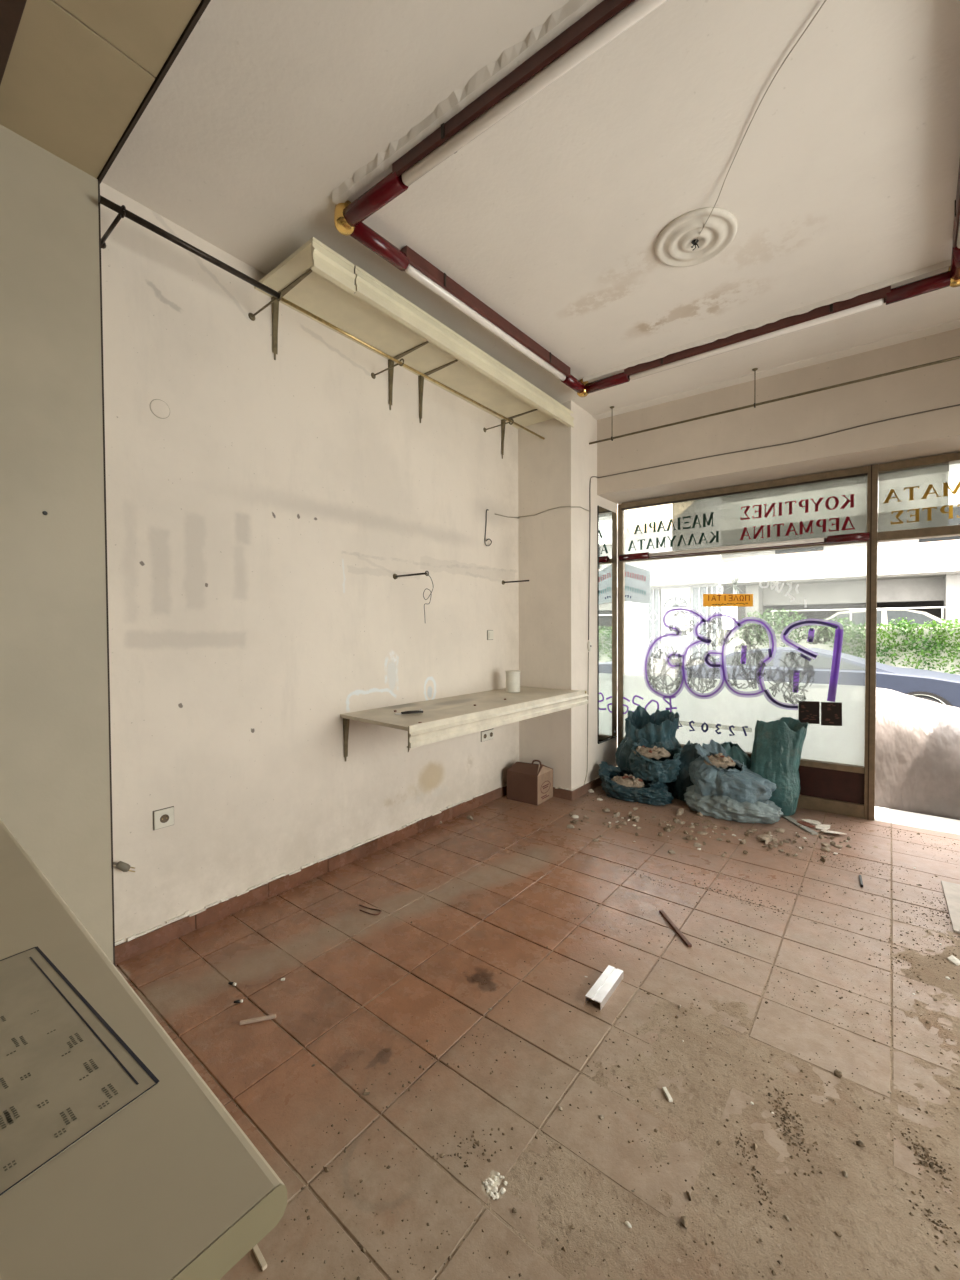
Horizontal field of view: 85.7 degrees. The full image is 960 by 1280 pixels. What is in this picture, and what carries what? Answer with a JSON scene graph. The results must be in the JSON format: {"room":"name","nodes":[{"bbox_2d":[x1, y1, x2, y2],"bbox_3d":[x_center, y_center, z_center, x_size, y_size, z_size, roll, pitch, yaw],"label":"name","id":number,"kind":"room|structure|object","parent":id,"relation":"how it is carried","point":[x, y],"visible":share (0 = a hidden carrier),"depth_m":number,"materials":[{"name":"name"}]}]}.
{"room":"shop","nodes":[
{"label":"shop","id":0,"kind":"room"},
{"bbox_2d":[0,124,114,965],"bbox_3d":[-2.622,-0.149,0.603,0.019,3.200,3.686,1,2,38],"label":"wall","id":1,"kind":"structure","parent":0,"point":[56,776],"depth_m":1.91,"materials":[{"name":"paint"}]},
{"bbox_2d":[0,0,210,182],"bbox_3d":[-0.795,-1.800,-0.888,5.070,0.156,3.690,1,2,38],"label":"ceiling","id":2,"kind":"structure","parent":0,"point":[79,76],"depth_m":1.61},
{"bbox_2d":[0,0,26,84],"bbox_3d":[-1.450,-1.752,1.535,0.610,0.044,0.065,1,2,38],"label":"batten","id":3,"kind":"object","parent":2,"relation":"attached to","point":[11,11],"visible":1,"depth_m":1.45,"materials":[{"name":"wood"}]},
{"bbox_2d":[100,182,518,945],"bbox_3d":[-1.434,-0.280,2.539,0.150,3.530,8.200,1,2,38],"label":"wall","id":4,"kind":"structure","parent":0,"point":[259,530],"depth_m":2.80,"materials":[{"name":"paint"}]},
{"bbox_2d":[150,399,169,418],"bbox_3d":[-1.464,-1.058,2.367,0.004,0.085,0.085,1,2,38],"label":"junction cover","id":5,"kind":"object","parent":4,"relation":"attached to","point":[159,408],"visible":1,"depth_m":2.36,"materials":[{"name":"paint"}]},
{"bbox_2d":[153,806,173,829],"bbox_3d":[-1.460,0.824,2.390,0.015,0.089,0.089,1,2,38],"label":"wall socket","id":6,"kind":"object","parent":4,"relation":"attached to","point":[164,817],"visible":1,"depth_m":2.38,"materials":[{"name":"white plastic"}]},
{"bbox_2d":[271,269,311,359],"bbox_3d":[-0.976,-1.679,2.685,0.359,0.325,0.032,1,2,40],"label":"shelf bracket","id":7,"kind":"object","parent":4,"relation":"attached to","point":[275,305],"visible":0.86,"depth_m":2.78,"materials":[{"name":"metal"}]},
{"bbox_2d":[115,784,506,964],"bbox_3d":[-0.623,1.328,3.448,0.016,0.104,3.170,1,2,38],"label":"baseboard","id":8,"kind":"structure","parent":4,"relation":"attached to","point":[136,944],"depth_m":2.83,"materials":[{"name":"tile"}]},
{"bbox_2d":[98,195,544,439],"bbox_3d":[-0.546,-1.705,3.285,0.287,0.044,3.192,1,2,38],"label":"hanging rail","id":9,"kind":"object","parent":4,"relation":"attached to","point":[122,212],"visible":0.97,"depth_m":2.40,"materials":[{"name":"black metal"}]},
{"bbox_2d":[343,718,349,760],"bbox_3d":[-0.715,0.612,3.094,0.299,0.275,0.032,1,2,38],"label":"shelf bracket","id":10,"kind":"object","parent":4,"relation":"attached to","point":[345,721],"visible":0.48,"depth_m":3.18,"materials":[{"name":"metal"}]},
{"bbox_2d":[340,686,588,751],"bbox_3d":[0.010,0.499,3.705,0.673,0.140,2.038,1,2,38],"label":"shelf","id":11,"kind":"object","parent":10,"relation":"on","point":[441,719],"visible":0.98,"depth_m":3.35,"materials":[{"name":"beige laminate"}]},
{"bbox_2d":[395,709,422,714],"bbox_3d":[-0.430,0.435,3.141,0.174,0.028,0.059,-1,1,-20],"label":"clamp","id":12,"kind":"object","parent":11,"relation":"on","point":[415,711],"visible":1,"depth_m":3.12,"materials":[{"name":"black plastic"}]},
{"bbox_2d":[505,670,519,692],"bbox_3d":[0.269,0.338,4.225,0.123,0.173,0.123,1,2,38],"label":"canister","id":13,"kind":"object","parent":11,"relation":"on","point":[512,676],"visible":1,"depth_m":4.17,"materials":[{"name":"white plastic"}]},
{"bbox_2d":[388,341,427,409],"bbox_3d":[-0.462,-1.695,3.331,0.359,0.325,0.032,1,2,40],"label":"shelf bracket","id":14,"kind":"object","parent":4,"relation":"attached to","point":[390,362],"visible":0.98,"depth_m":3.42,"materials":[{"name":"metal"}]},
{"bbox_2d":[393,571,432,614],"bbox_3d":[-0.450,-0.278,3.401,0.318,0.340,0.086,1,2,38],"label":"peg","id":15,"kind":"object","parent":4,"relation":"attached to","point":[395,576],"visible":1,"depth_m":3.34,"materials":[{"name":"paint"}]},
{"bbox_2d":[254,237,573,428],"bbox_3d":[-0.198,-1.816,3.515,0.544,0.139,2.485,1,2,38],"label":"shelf","id":16,"kind":"object","parent":4,"relation":"attached to","point":[341,293],"visible":0.94,"depth_m":3.06,"materials":[{"name":"beige laminate"}]},
{"bbox_2d":[418,360,457,422],"bbox_3d":[-0.287,-1.700,3.551,0.359,0.325,0.032,1,2,40],"label":"shelf bracket","id":17,"kind":"object","parent":4,"relation":"attached to","point":[420,378],"visible":1,"depth_m":3.65,"materials":[{"name":"metal"}]},
{"bbox_2d":[481,729,493,741],"bbox_3d":[0.065,0.794,4.308,0.015,0.087,0.171,1,2,38],"label":"wall socket","id":18,"kind":"object","parent":4,"relation":"attached to","point":[486,735],"visible":1,"depth_m":4.30,"materials":[{"name":"white plastic"}]},
{"bbox_2d":[487,630,493,639],"bbox_3d":[0.090,-0.042,4.327,0.015,0.082,0.082,1,2,38],"label":"light switch","id":19,"kind":"object","parent":4,"relation":"attached to","point":[490,633],"visible":1,"depth_m":4.31,"materials":[{"name":"white plastic"}]},
{"bbox_2d":[501,409,537,458],"bbox_3d":[0.327,-1.719,4.324,0.359,0.325,0.032,1,2,40],"label":"shelf bracket","id":20,"kind":"object","parent":4,"relation":"attached to","point":[518,415],"visible":1,"depth_m":4.42,"materials":[{"name":"metal"}]},
{"bbox_2d":[553,786,572,800],"bbox_3d":[0.568,1.303,4.516,0.532,0.097,0.016,1,2,38],"label":"baseboard","id":21,"kind":"structure","parent":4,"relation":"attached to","point":[561,792],"depth_m":4.40,"materials":[{"name":"tile"}]},
{"bbox_2d":[102,0,959,414],"bbox_3d":[0.573,-2.029,0.837,5.280,0.283,8.300,1,2,38],"label":"ceiling","id":22,"kind":"structure","parent":0,"point":[270,116],"depth_m":2.10,"materials":[{"name":"paint"}]},
{"bbox_2d":[334,200,354,235],"bbox_3d":[-0.606,-1.890,2.320,0.096,0.110,0.096,1,2,38],"label":"corner elbow","id":23,"kind":"object","parent":22,"relation":"attached to","point":[341,225],"visible":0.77,"depth_m":2.29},
{"bbox_2d":[350,222,584,392],"bbox_3d":[0.093,-1.914,3.146,0.080,0.099,2.125,1,2,40],"label":"tube light","id":24,"kind":"object","parent":22,"relation":"attached to","point":[406,259],"visible":0.98,"depth_m":2.88,"materials":[{"name":"metal"}]},
{"bbox_2d":[343,0,667,226],"bbox_3d":[0.249,-1.885,1.683,2.092,0.099,0.080,1,1,37],"label":"tube light","id":25,"kind":"object","parent":22,"relation":"attached to","point":[609,19],"visible":1,"depth_m":1.77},
{"bbox_2d":[577,379,588,396],"bbox_3d":[0.791,-1.931,3.972,0.096,0.110,0.096,1,2,38],"label":"corner elbow","id":26,"kind":"object","parent":22,"relation":"attached to","point":[583,394],"visible":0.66,"depth_m":3.94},
{"bbox_2d":[655,207,736,266],"bbox_3d":[1.047,-1.934,2.518,0.370,0.048,0.370,1,2,38],"label":"ceiling rose","id":27,"kind":"object","parent":22,"relation":"attached to","point":[675,245],"visible":1,"depth_m":2.49,"materials":[{"name":"white paint"}]},
{"bbox_2d":[695,0,825,241],"bbox_3d":[1.051,-1.922,1.750,0.081,0.026,1.535,0,1,-3],"label":"cable","id":28,"kind":"object","parent":22,"relation":"attached to","point":[825,0],"visible":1,"depth_m":1.86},
{"bbox_2d":[585,271,950,393],"bbox_3d":[1.646,-1.925,3.336,2.092,0.099,0.080,1,1,37],"label":"tube light","id":29,"kind":"object","parent":22,"relation":"attached to","point":[870,300],"visible":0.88,"depth_m":3.16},
{"bbox_2d":[589,356,959,444],"bbox_3d":[2.430,-1.839,3.500,3.613,0.286,0.040,1,1,36],"label":"hanging rail","id":30,"kind":"object","parent":22,"relation":"hanging from","point":[754,405],"visible":1,"depth_m":3.74,"materials":[{"name":"metal"}]},
{"bbox_2d":[592,319,959,419],"bbox_3d":[2.879,-1.977,3.312,4.560,0.012,0.100,1,1,36],"label":"trim","id":31,"kind":"structure","parent":22,"relation":"attached to","point":[955,324],"depth_m":3.74,"materials":[{"name":"paint"}]},
{"bbox_2d":[948,266,959,286],"bbox_3d":[2.501,-1.913,2.700,0.096,0.110,0.096,1,2,38],"label":"corner elbow","id":32,"kind":"object","parent":22,"relation":"attached to","point":[954,283],"visible":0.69,"depth_m":2.70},
{"bbox_2d":[950,161,959,279],"bbox_3d":[1.803,-1.896,1.873,0.080,0.099,2.125,1,2,40],"label":"tube light","id":33,"kind":"object","parent":22,"relation":"attached to","point":[955,258],"visible":1,"depth_m":2.44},
{"bbox_2d":[115,785,959,1279],"bbox_3d":[0.528,1.473,0.830,5.280,0.096,8.100,1,2,38],"label":"floor","id":34,"kind":"structure","parent":0,"point":[293,1105],"depth_m":2.04,"materials":[{"name":"tile"}]},
{"bbox_2d":[0,819,286,1279],"bbox_3d":[-1.140,0.989,0.827,1.856,0.900,0.787,1,2,38],"label":"desk","id":35,"kind":"object","parent":34,"relation":"on","point":[169,1186],"visible":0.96,"depth_m":0.52,"materials":[{"name":"beige laminate"}]},
{"bbox_2d":[0,946,158,1195],"bbox_3d":[-0.655,0.539,0.647,0.494,0.002,0.280,1,1,35],"label":"printed plan","id":36,"kind":"object","parent":35,"relation":"on","point":[65,1071],"visible":1,"depth_m":0.65,"materials":[{"name":"paper"}]},
{"bbox_2d":[240,1014,275,1024],"bbox_3d":[-0.822,1.407,1.917,0.124,0.010,0.011,-1,1,-16],"label":"stick","id":37,"kind":"object","parent":34,"relation":"on","point":[242,1022],"visible":1,"depth_m":1.91,"materials":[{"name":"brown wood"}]},
{"bbox_2d":[252,1244,266,1270],"bbox_3d":[-0.508,1.421,1.191,0.060,0.008,0.011,1,2,44],"label":"stick","id":38,"kind":"object","parent":34,"relation":"on","point":[255,1249],"visible":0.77,"depth_m":1.19,"materials":[{"name":"brown wood"}]},
{"bbox_2d":[430,1121,524,1190],"bbox_3d":[-0.004,1.414,1.463,0.196,0.008,0.231,1,2,38],"label":"pile","id":39,"kind":"object","parent":34,"relation":"on","point":[490,1134],"visible":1,"depth_m":1.45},
{"bbox_2d":[483,1172,506,1199],"bbox_3d":[0.042,1.418,1.342,0.061,0.008,0.056,-1,1,-28],"label":"plaster splat","id":40,"kind":"object","parent":34,"relation":"on","point":[489,1181],"visible":1,"depth_m":1.34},
{"bbox_2d":[507,760,552,805],"bbox_3d":[0.429,1.184,4.429,0.301,0.339,0.270,1,1,36],"label":"cardboard box","id":41,"kind":"object","parent":34,"relation":"on","point":[530,783],"visible":1,"depth_m":4.33,"materials":[{"name":"cardboard"}]},
{"bbox_2d":[117,790,959,1279],"bbox_3d":[1.095,1.391,2.530,3.810,0.008,4.570,1,2,38],"label":"dust layer","id":42,"kind":"object","parent":34,"relation":"on","point":[874,1229],"visible":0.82,"depth_m":1.37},
{"bbox_2d":[662,1087,672,1101],"bbox_3d":[0.580,1.407,1.601,0.012,0.008,0.045,0,1,-7],"label":"peg","id":43,"kind":"object","parent":42,"relation":"on","point":[664,1089],"visible":1,"depth_m":1.60,"materials":[{"name":"paint"}]},
{"bbox_2d":[680,1216,687,1228],"bbox_3d":[0.496,1.413,1.255,0.019,0.011,0.022,0,1,12],"label":"chunk","id":44,"kind":"object","parent":42,"relation":"on","point":[684,1222],"visible":1,"depth_m":1.25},
{"bbox_2d":[719,1105,791,1234],"bbox_3d":[0.729,1.411,1.401,0.062,0.008,0.346,0,1,3],"label":"pile","id":45,"kind":"object","parent":42,"relation":"on","point":[736,1142],"visible":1,"depth_m":1.37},
{"bbox_2d":[753,1073,821,1176],"bbox_3d":[0.904,1.408,1.512,0.104,0.009,0.329,0,1,9],"label":"pile","id":46,"kind":"object","parent":42,"relation":"on","point":[786,1115],"visible":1,"depth_m":1.50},
{"bbox_2d":[888,1113,959,1215],"bbox_3d":[1.212,1.409,1.394,0.111,0.009,0.296,0,1,-7],"label":"pile","id":47,"kind":"object","parent":42,"relation":"on","point":[918,1145],"visible":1,"depth_m":1.40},
{"bbox_2d":[901,1181,959,1267],"bbox_3d":[1.104,1.413,1.231,0.117,0.008,0.268,0,1,-6],"label":"pile","id":48,"kind":"object","parent":42,"relation":"on","point":[913,1192],"visible":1,"depth_m":1.25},
{"bbox_2d":[948,955,959,965],"bbox_3d":[2.051,1.385,2.236,0.046,0.012,0.054,0,1,-9],"label":"chunk","id":49,"kind":"object","parent":42,"relation":"on","point":[952,959],"visible":1,"depth_m":2.23,"materials":[{"name":"white paint"}]},
{"bbox_2d":[157,792,959,1279],"bbox_3d":[1.004,1.385,2.560,3.498,0.010,4.308,1,2,38],"label":"grit","id":50,"kind":"object","parent":34,"relation":"on","point":[563,1248],"visible":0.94,"depth_m":1.80,"materials":[{"name":"gravel"}]},
{"bbox_2d":[518,400,616,790],"bbox_3d":[0.845,-0.329,4.859,0.530,3.350,0.930,1,2,38],"label":"wall pier","id":51,"kind":"object","parent":34,"relation":"on","point":[554,471],"visible":0.64,"depth_m":4.49,"materials":[{"name":"white paint"}]},
{"bbox_2d":[495,506,588,517],"bbox_3d":[0.545,-1.103,4.475,0.822,0.078,0.305,0,1,5],"label":"cable","id":52,"kind":"object","parent":51,"relation":"attached to","point":[560,506],"visible":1,"depth_m":4.46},
{"bbox_2d":[584,652,588,784],"bbox_3d":[0.936,0.689,4.552,0.008,1.165,0.095,1,2,38],"label":"cable","id":53,"kind":"object","parent":51,"relation":"attached to","point":[588,652],"visible":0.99,"depth_m":4.57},
{"bbox_2d":[572,776,601,799],"bbox_3d":[1.058,1.294,4.711,0.016,0.102,0.900,1,2,38],"label":"baseboard","id":54,"kind":"structure","parent":51,"relation":"attached to","point":[596,782],"depth_m":4.55,"materials":[{"name":"tile"}]},
{"bbox_2d":[588,476,597,639],"bbox_3d":[1.027,-0.742,4.646,0.009,1.480,0.237,1,2,38],"label":"cable","id":55,"kind":"object","parent":51,"relation":"attached to","point":[592,476],"visible":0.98,"depth_m":4.57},
{"bbox_2d":[597,505,616,743],"bbox_3d":[1.205,-0.138,4.877,0.014,2.176,0.406,1,2,38],"label":"window","id":56,"kind":"structure","parent":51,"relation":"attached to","point":[606,519],"depth_m":4.86,"materials":[{"name":"glass"}]},
{"bbox_2d":[585,965,622,1009],"bbox_3d":[0.500,1.387,2.069,0.064,0.030,0.227,1,1,37],"label":"metal channel piece","id":57,"kind":"object","parent":34,"relation":"on","point":[606,984],"visible":1,"depth_m":2.05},
{"bbox_2d":[597,761,673,805],"bbox_3d":[1.312,1.220,4.423,0.655,0.258,0.408,1,2,38],"label":"bag","id":58,"kind":"object","parent":34,"relation":"on","point":[658,794],"visible":0.84,"depth_m":4.30,"materials":[{"name":"plastic"}]},
{"bbox_2d":[611,776,644,787],"bbox_3d":[1.268,1.222,4.440,0.300,0.105,0.208,1,2,38],"label":"mound","id":59,"kind":"object","parent":58,"relation":"in","point":[628,782],"visible":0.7,"depth_m":4.37,"materials":[{"name":"paint"}]},
{"bbox_2d":[628,738,682,782],"bbox_3d":[1.488,1.028,4.426,0.478,0.328,0.335,1,2,38],"label":"bag","id":60,"kind":"object","parent":58,"relation":"on","point":[644,768],"visible":0.82,"depth_m":4.33,"materials":[{"name":"plastic"}]},
{"bbox_2d":[634,747,670,759],"bbox_3d":[1.462,0.956,4.407,0.325,0.105,0.208,1,2,38],"label":"mound","id":61,"kind":"object","parent":60,"relation":"in","point":[642,751],"visible":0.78,"depth_m":4.33,"materials":[{"name":"paint"}]},
{"bbox_2d":[615,705,680,791],"bbox_3d":[1.530,0.975,4.660,0.590,0.736,0.357,1,2,42],"label":"bag","id":62,"kind":"object","parent":34,"relation":"on","point":[660,726],"visible":0.52,"depth_m":4.61,"materials":[{"name":"plastic"}]},
{"bbox_2d":[659,910,691,946],"bbox_3d":[0.938,1.385,2.491,0.018,0.012,0.293,0,1,-6],"label":"wooden stick","id":63,"kind":"object","parent":34,"relation":"on","point":[662,912],"visible":1,"depth_m":2.47,"materials":[{"name":"brown wood"}]},
{"bbox_2d":[670,740,699,801],"bbox_3d":[1.804,1.096,4.365,0.363,0.504,0.340,1,2,38],"label":"bag","id":64,"kind":"object","parent":34,"relation":"on","point":[689,754],"visible":0.23,"depth_m":4.29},
{"bbox_2d":[684,784,782,823],"bbox_3d":[1.964,1.243,4.019,0.435,0.222,0.706,-1,2,-44],"label":"bag","id":65,"kind":"object","parent":34,"relation":"on","point":[716,806],"visible":0.66,"depth_m":3.85,"materials":[{"name":"plastic"}]},
{"bbox_2d":[689,740,775,803],"bbox_3d":[1.962,1.043,4.091,0.670,0.427,0.469,0,1,34],"label":"bag","id":66,"kind":"object","parent":65,"relation":"on","point":[747,785],"visible":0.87,"depth_m":3.97,"materials":[{"name":"plastic"}]},
{"bbox_2d":[704,755,735,768],"bbox_3d":[1.906,0.970,4.131,0.250,0.105,0.182,1,2,38],"label":"mound","id":67,"kind":"object","parent":66,"relation":"in","point":[718,762],"visible":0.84,"depth_m":4.07,"materials":[{"name":"paint"}]},
{"bbox_2d":[719,741,750,771],"bbox_3d":[2.103,1.097,4.312,0.429,0.501,0.250,1,2,41],"label":"bag","id":68,"kind":"object","parent":66,"relation":"on","point":[734,750],"visible":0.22,"depth_m":4.23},
{"bbox_2d":[675,879,825,928],"bbox_3d":[1.393,1.381,2.748,0.163,0.008,0.757,-1,2,-40],"label":"pile","id":69,"kind":"object","parent":34,"relation":"on","point":[682,879],"visible":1,"depth_m":2.74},
{"bbox_2d":[757,834,772,841],"bbox_3d":[1.944,1.344,3.528,0.114,0.041,0.081,-1,1,-21],"label":"chunk","id":70,"kind":"object","parent":34,"relation":"on","point":[763,837],"visible":1,"depth_m":3.50,"materials":[{"name":"paint"}]},
{"bbox_2d":[750,717,807,815],"bbox_3d":[2.346,0.985,4.104,0.405,0.730,0.349,1,2,43],"label":"bag","id":71,"kind":"object","parent":34,"relation":"on","point":[778,744],"visible":0.77,"depth_m":3.98,"materials":[{"name":"plastic"}]},
{"bbox_2d":[781,816,817,834],"bbox_3d":[2.334,1.350,3.840,0.045,0.012,0.458,0,1,-1],"label":"metal strip","id":72,"kind":"object","parent":34,"relation":"on","point":[812,832],"visible":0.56,"depth_m":3.73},
{"bbox_2d":[801,819,820,824],"bbox_3d":[2.464,1.352,3.851,0.129,0.004,0.086,3,3,38],"label":"flake","id":73,"kind":"object","parent":34,"relation":"on","point":[815,822],"visible":1,"depth_m":3.85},
{"bbox_2d":[815,824,829,829],"bbox_3d":[2.480,1.351,3.742,0.086,0.009,0.145,1,1,37],"label":"flake","id":74,"kind":"object","parent":34,"relation":"on","point":[821,826],"visible":1,"depth_m":3.73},
{"bbox_2d":[874,815,959,834],"bbox_3d":[3.977,1.411,3.227,2.470,0.106,0.151,1,1,36],"label":"trim","id":75,"kind":"structure","parent":34,"relation":"on","point":[945,829],"depth_m":3.78,"materials":[{"name":"stone"}]},
{"bbox_2d":[904,896,948,939],"bbox_3d":[2.381,1.377,2.667,0.670,0.008,0.265,-1,1,-28],"label":"pile","id":76,"kind":"object","parent":34,"relation":"on","point":[923,896],"visible":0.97,"depth_m":2.61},
{"bbox_2d":[941,881,959,933],"bbox_3d":[2.467,1.374,2.658,0.100,0.012,0.606,1,1,38],"label":"board","id":77,"kind":"object","parent":34,"relation":"on","point":[951,891],"visible":1,"depth_m":2.70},
{"bbox_2d":[597,328,959,503],"bbox_3d":[3.094,-1.647,3.588,4.577,0.685,0.640,1,1,36],"label":"wall","id":78,"kind":"structure","parent":0,"point":[937,432],"depth_m":3.82,"materials":[{"name":"paint"}]},
{"bbox_2d":[618,464,877,820],"bbox_3d":[2.086,0.019,4.524,2.193,2.655,0.115,1,1,36],"label":"window","id":79,"kind":"structure","parent":78,"relation":"attached to","point":[836,769],"depth_m":4.29,"materials":[{"name":"glass"}]},
{"bbox_2d":[625,586,645,594],"bbox_3d":[1.484,-0.474,4.942,0.201,0.094,0.001,1,1,36],"label":"print","id":80,"kind":"object","parent":79,"relation":"attached to","point":[625,586],"depth_m":4.94},
{"bbox_2d":[625,572,645,580],"bbox_3d":[1.483,-0.608,4.940,0.201,0.106,0.001,1,1,36],"label":"print","id":81,"kind":"object","parent":79,"relation":"attached to","point":[625,572],"depth_m":4.94},
{"bbox_2d":[619,532,869,560],"bbox_3d":[2.118,-0.776,4.389,1.900,0.062,0.101,1,1,36],"label":"frame bar","id":82,"kind":"object","parent":79,"relation":"attached to","point":[863,536],"visible":1,"depth_m":4.26,"materials":[{"name":"metal"}]},
{"bbox_2d":[801,705,816,719],"bbox_3d":[2.634,0.584,4.142,0.108,0.118,0.001,1,1,36],"label":"print","id":83,"kind":"object","parent":79,"relation":"attached to","point":[801,705],"depth_m":4.15},
{"bbox_2d":[826,704,838,722],"bbox_3d":[2.760,0.575,4.051,0.092,0.155,0.001,1,1,36],"label":"print","id":84,"kind":"object","parent":79,"relation":"attached to","point":[829,704],"depth_m":4.06},
{"bbox_2d":[598,404,959,477],"bbox_3d":[2.416,-1.473,3.712,3.324,0.050,0.014,1,1,36],"label":"cable","id":85,"kind":"object","parent":78,"relation":"attached to","point":[957,404],"visible":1,"depth_m":3.78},
{"bbox_2d":[877,452,959,541],"bbox_3d":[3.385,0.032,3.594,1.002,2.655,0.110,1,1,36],"label":"transom window","id":86,"kind":"structure","parent":78,"relation":"attached to","point":[932,472],"depth_m":3.73,"materials":[{"name":"glass"}]},
{"bbox_3d":[-1.571,-0.185,2.093,0.192,3.200,0.028,1,2,38],"label":"wall","id":87,"kind":"structure","parent":0,"visible":0},
{"bbox_2d":[113,861,134,871],"bbox_3d":[-1.597,0.952,2.193,0.226,0.144,0.034,-1,2,-43],"label":"plug","id":88,"kind":"object","parent":87,"relation":"attached to","point":[120,865],"visible":0.52,"depth_m":2.23,"materials":[{"name":"grey plastic"}]},
{"label":"outside","id":89,"kind":"structure","parent":0,"visible":0},
{"bbox_2d":[875,806,959,828],"bbox_3d":[3.241,1.425,4.096,60.000,0.090,0.330,1,2,38],"label":"pavement","id":90,"kind":"structure","parent":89,"point":[880,811],"depth_m":4.02,"materials":[{"name":"concrete"}]},
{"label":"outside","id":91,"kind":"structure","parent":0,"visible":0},
{"bbox_3d":[15.170,0.995,10.419,17.200,0.570,8.850,1,2,38],"label":"forecourt","id":92,"kind":"object","parent":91,"visible":0},
{"bbox_2d":[721,463,959,628],"bbox_3d":[12.934,-1.808,13.030,28.000,4.950,7.440,1,2,38],"label":"apartment building","id":93,"kind":"structure","parent":92,"relation":"on","point":[916,572],"depth_m":12.37,"materials":[{"name":"grey concrete"}]},
{"bbox_2d":[809,609,959,628],"bbox_3d":[9.224,0.000,11.884,4.050,1.420,1.680,1,2,38],"label":"parked car","id":94,"kind":"object","parent":92,"relation":"on","point":[884,616],"visible":0.02,"depth_m":11.23,"materials":[{"name":"beige paint"}]},
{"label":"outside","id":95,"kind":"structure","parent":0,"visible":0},
{"bbox_2d":[617,686,617,746],"bbox_3d":[20.239,0.995,25.474,60.000,0.100,54.980,1,2,38],"label":"street","id":96,"kind":"structure","parent":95,"point":[617,686],"depth_m":9.25,"materials":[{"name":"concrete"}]},
{"bbox_2d":[617,504,722,685],"bbox_3d":[2.877,-1.445,14.149,6.870,5.420,1.220,1,2,38],"label":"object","id":97,"kind":"object","parent":96,"relation":"on","point":[675,582],"visible":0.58,"depth_m":13.16,"materials":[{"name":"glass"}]},
{"bbox_2d":[617,504,671,533],"bbox_3d":[3.469,-2.787,12.817,3.336,1.478,2.124,1,2,38],"label":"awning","id":98,"kind":"object","parent":97,"relation":"attached to","point":[640,516],"visible":0.18,"depth_m":11.99,"materials":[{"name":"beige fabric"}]},
{"bbox_2d":[647,589,659,656],"bbox_3d":[4.482,-0.346,13.332,0.314,1.900,0.102,1,2,38],"label":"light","id":99,"kind":"object","parent":97,"relation":"attached to","point":[653,609],"depth_m":13.30,"materials":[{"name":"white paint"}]},
{"bbox_2d":[691,587,707,659],"bbox_3d":[5.366,-0.336,12.630,0.378,1.900,0.102,1,2,38],"label":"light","id":100,"kind":"object","parent":97,"relation":"attached to","point":[697,593],"depth_m":12.62,"materials":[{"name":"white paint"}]},
{"bbox_2d":[711,586,722,659],"bbox_3d":[5.680,-0.333,12.380,0.261,1.900,0.102,1,2,38],"label":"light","id":101,"kind":"object","parent":97,"relation":"attached to","point":[714,590],"depth_m":12.40,"materials":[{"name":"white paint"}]},
{"bbox_2d":[686,647,959,707],"bbox_3d":[5.644,0.755,8.616,4.240,1.220,1.720,1,2,38],"label":"parked car","id":102,"kind":"object","parent":96,"relation":"on","point":[945,687],"visible":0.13,"depth_m":7.70,"materials":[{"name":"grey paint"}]},
{"bbox_2d":[716,629,959,704],"bbox_3d":[12.336,0.597,6.849,17.200,1.540,0.250,1,2,38],"label":"wall","id":103,"kind":"structure","parent":96,"relation":"on","point":[733,643],"depth_m":10.05,"materials":[{"name":"paint"}]},
{"bbox_2d":[723,570,747,638],"bbox_3d":[5.679,-0.860,11.551,0.788,1.665,0.810,1,2,38],"label":"spiky plant","id":104,"kind":"object","parent":103,"relation":"on","point":[735,590],"visible":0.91,"depth_m":11.53,"materials":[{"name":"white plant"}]},
{"bbox_2d":[736,608,812,646],"bbox_3d":[6.275,-0.260,11.073,1.527,0.853,0.596,1,2,38],"label":"bush","id":105,"kind":"object","parent":103,"relation":"on","point":[790,619],"visible":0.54,"depth_m":10.98,"materials":[{"name":"green plant"}]},
{"bbox_2d":[805,616,863,644],"bbox_3d":[7.122,-0.181,10.409,0.985,0.584,0.560,0,1,34],"label":"bush","id":106,"kind":"object","parent":103,"relation":"on","point":[851,630],"visible":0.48,"depth_m":10.27,"materials":[{"name":"green plant"}]},
{"bbox_2d":[770,606,959,628],"bbox_3d":[9.236,-0.414,9.283,7.100,0.414,0.028,1,2,38],"label":"railing","id":107,"kind":"object","parent":103,"relation":"on","point":[947,606],"visible":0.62,"depth_m":10.31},
{"bbox_2d":[828,622,959,673],"bbox_3d":[8.531,0.205,9.553,3.688,1.137,0.245,1,2,38],"label":"hedge","id":108,"kind":"object","parent":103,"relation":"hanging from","point":[847,649],"visible":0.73,"depth_m":9.77,"materials":[{"name":"green plant"}]},
{"bbox_2d":[885,617,916,631],"bbox_3d":[7.939,-0.293,9.753,0.474,0.274,0.543,1,2,38],"label":"bush","id":109,"kind":"object","parent":103,"relation":"attached to","point":[902,621],"visible":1,"depth_m":9.75,"materials":[{"name":"green plant"}]},
{"bbox_2d":[920,618,959,630],"bbox_3d":[8.401,-0.283,9.381,0.684,0.233,0.551,1,2,38],"label":"bush","id":110,"kind":"object","parent":103,"relation":"attached to","point":[950,626],"visible":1,"depth_m":9.38,"materials":[{"name":"green plant"}]},
{"bbox_2d":[875,688,959,819],"bbox_3d":[4.019,0.960,4.747,4.200,0.985,1.631,1,2,38],"label":"vehicle","id":111,"kind":"object","parent":96,"relation":"on","point":[917,740],"visible":0.23,"depth_m":4.24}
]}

